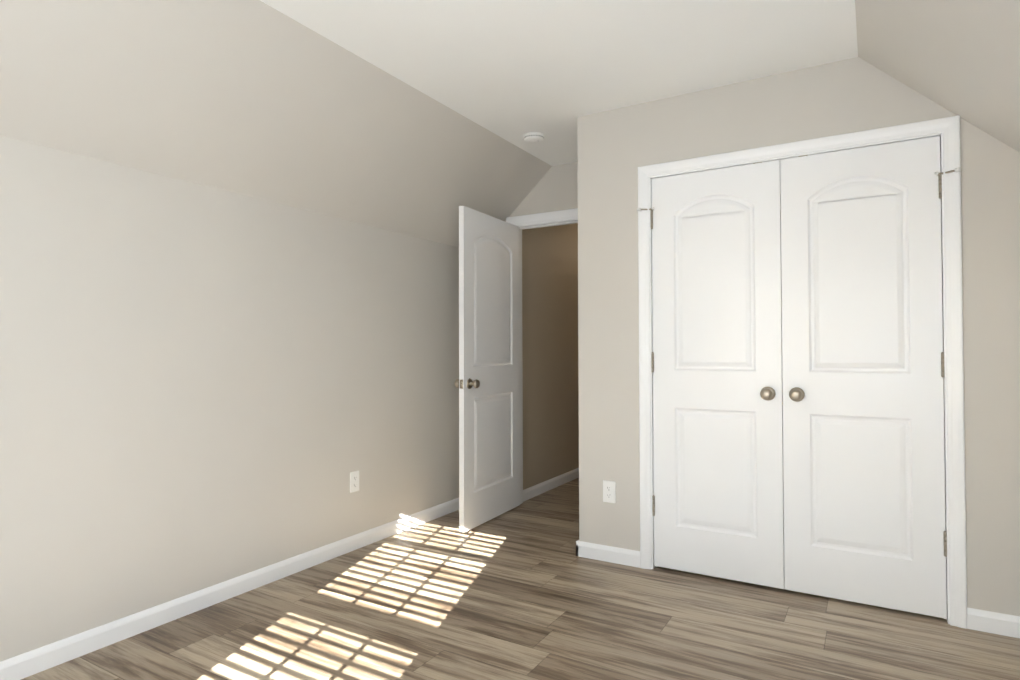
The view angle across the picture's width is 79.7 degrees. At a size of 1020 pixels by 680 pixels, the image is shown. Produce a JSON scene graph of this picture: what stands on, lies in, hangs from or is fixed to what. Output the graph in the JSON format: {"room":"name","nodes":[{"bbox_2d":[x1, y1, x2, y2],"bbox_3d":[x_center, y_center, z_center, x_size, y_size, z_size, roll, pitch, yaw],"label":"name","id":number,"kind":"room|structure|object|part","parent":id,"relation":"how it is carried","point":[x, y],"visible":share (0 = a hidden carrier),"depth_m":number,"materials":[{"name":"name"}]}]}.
{"room":"empty bedroom","nodes":[
{"label":"empty bedroom","id":0,"kind":"room"},
{"bbox_2d":[0,135,458,661],"bbox_3d":[-1.465,0.238,2.742,0.150,1.915,4.777,-1,-1,31],"label":"wall","id":1,"kind":"structure","parent":0,"point":[202,386],"depth_m":2.69,"materials":[{"name":"beige paint"}]},
{"bbox_2d":[0,498,458,679],"bbox_3d":[-1.382,1.154,2.702,0.014,0.082,4.517,-1,-1,31],"label":"baseboard","id":2,"kind":"structure","parent":1,"relation":"attached to","point":[33,662],"depth_m":2.68,"materials":[{"name":"white paint"}]},
{"bbox_2d":[350,471,358,492],"bbox_3d":[-0.896,0.818,3.533,0.007,0.117,0.072,-1,-1,31],"label":"outlet","id":3,"kind":"object","parent":1,"relation":"attached to","point":[354,481],"visible":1,"depth_m":3.53,"materials":[{"name":"white plastic"}]},
{"bbox_2d":[0,0,551,246],"bbox_3d":[-1.199,-1.133,2.604,0.779,0.864,4.777,-1,-1,31],"label":"ceiling","id":4,"kind":"structure","parent":0,"point":[259,99],"depth_m":2.58,"materials":[{"name":"beige paint"}]},
{"bbox_2d":[21,478,1019,679],"bbox_3d":[0.777,1.249,3.298,3.414,0.100,8.050,-1,-1,31],"label":"floor","id":5,"kind":"structure","parent":0,"point":[522,591],"depth_m":2.52,"materials":[{"name":"wood"}]},
{"bbox_2d":[505,162,577,221],"bbox_3d":[0.293,-0.011,4.415,1.168,2.458,0.110,-1,-1,31],"label":"wall","id":6,"kind":"structure","parent":0,"point":[555,188],"depth_m":4.35,"materials":[{"name":"beige paint"}]},
{"bbox_2d":[454,206,519,532],"bbox_3d":[-0.124,0.182,4.147,0.173,2.034,0.782,-1,-1,28],"label":"entry door","id":7,"kind":"structure","parent":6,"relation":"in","point":[487,383],"depth_m":4.07,"materials":[{"name":"white paint"}]},
{"bbox_2d":[506,208,577,503],"bbox_3d":[0.402,0.152,4.348,0.910,2.131,0.144,-1,-1,31],"label":"door frame","id":8,"kind":"structure","parent":6,"relation":"attached to","point":[549,224],"depth_m":4.49,"materials":[{"name":"white paint"}]},
{"bbox_2d":[522,223,578,489],"bbox_3d":[0.837,-0.085,6.061,0.150,2.658,3.273,-1,-1,31],"label":"wall","id":9,"kind":"structure","parent":0,"point":[550,352],"depth_m":5.03,"materials":[{"name":"beige paint"}]},
{"bbox_2d":[523,468,578,501],"bbox_3d":[0.878,1.201,5.943,0.014,0.082,3.103,-1,-1,31],"label":"baseboard","id":10,"kind":"structure","parent":9,"relation":"attached to","point":[528,493],"depth_m":5.00,"materials":[{"name":"white paint"}]},
{"bbox_2d":[260,0,857,165],"bbox_3d":[0.159,-1.424,2.260,1.913,0.300,5.567,-1,-1,31],"label":"ceiling","id":11,"kind":"structure","parent":0,"point":[513,71],"depth_m":2.65,"materials":[{"name":"white paint"}]},
{"bbox_2d":[523,132,544,143],"bbox_3d":[0.146,-1.231,3.745,0.132,0.037,0.132,-1,-1,31],"label":"smoke detector","id":12,"kind":"object","parent":11,"relation":"attached to","point":[534,137],"visible":1,"depth_m":3.71,"materials":[{"name":"white plastic"}]},
{"bbox_2d":[577,57,1019,615],"bbox_3d":[1.248,-0.037,2.975,1.948,2.458,0.110,-1,-1,31],"label":"wall","id":13,"kind":"structure","parent":0,"point":[617,148],"depth_m":2.89,"materials":[{"name":"beige paint"}]},
{"bbox_2d":[576,540,579,556],"bbox_3d":[0.567,1.165,3.726,0.014,0.082,0.763,-1,-1,31],"label":"baseboard","id":14,"kind":"structure","parent":13,"relation":"attached to","point":[577,542],"depth_m":3.40,"materials":[{"name":"white paint"}]},
{"bbox_2d":[603,480,615,502],"bbox_3d":[0.538,0.824,3.317,0.072,0.117,0.007,-1,-1,31],"label":"outlet","id":15,"kind":"object","parent":13,"relation":"attached to","point":[609,491],"visible":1,"depth_m":3.31,"materials":[{"name":"white plastic"}]},
{"bbox_2d":[580,541,639,567],"bbox_3d":[0.537,1.159,3.309,0.351,0.082,0.014,-1,-1,31],"label":"baseboard","id":16,"kind":"structure","parent":13,"relation":"attached to","point":[611,554],"depth_m":3.30,"materials":[{"name":"white paint"}]},
{"bbox_2d":[637,115,966,628],"bbox_3d":[1.297,0.132,2.911,1.386,2.117,0.167,-1,-1,31],"label":"closet door","id":17,"kind":"structure","parent":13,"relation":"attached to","point":[943,315],"depth_m":2.84,"materials":[{"name":"white paint"}]},
{"bbox_3d":[0.982,0.161,3.061,0.691,2.034,0.104,-1,-1,31],"label":"closet left door","id":18,"kind":"part","parent":17,"relation":"part of","materials":[{"name":"white wood"}]},
{"bbox_3d":[1.579,0.154,2.706,0.691,2.034,0.104,-1,-1,31],"label":"closet right door","id":19,"kind":"part","parent":17,"relation":"part of","materials":[{"name":"white wood"}]},
{"bbox_2d":[855,0,1019,152],"bbox_3d":[1.292,-1.168,1.581,0.722,0.840,5.567,-1,-1,31],"label":"ceiling","id":20,"kind":"structure","parent":0,"point":[961,58],"depth_m":2.20,"materials":[{"name":"beige paint"}]}
]}

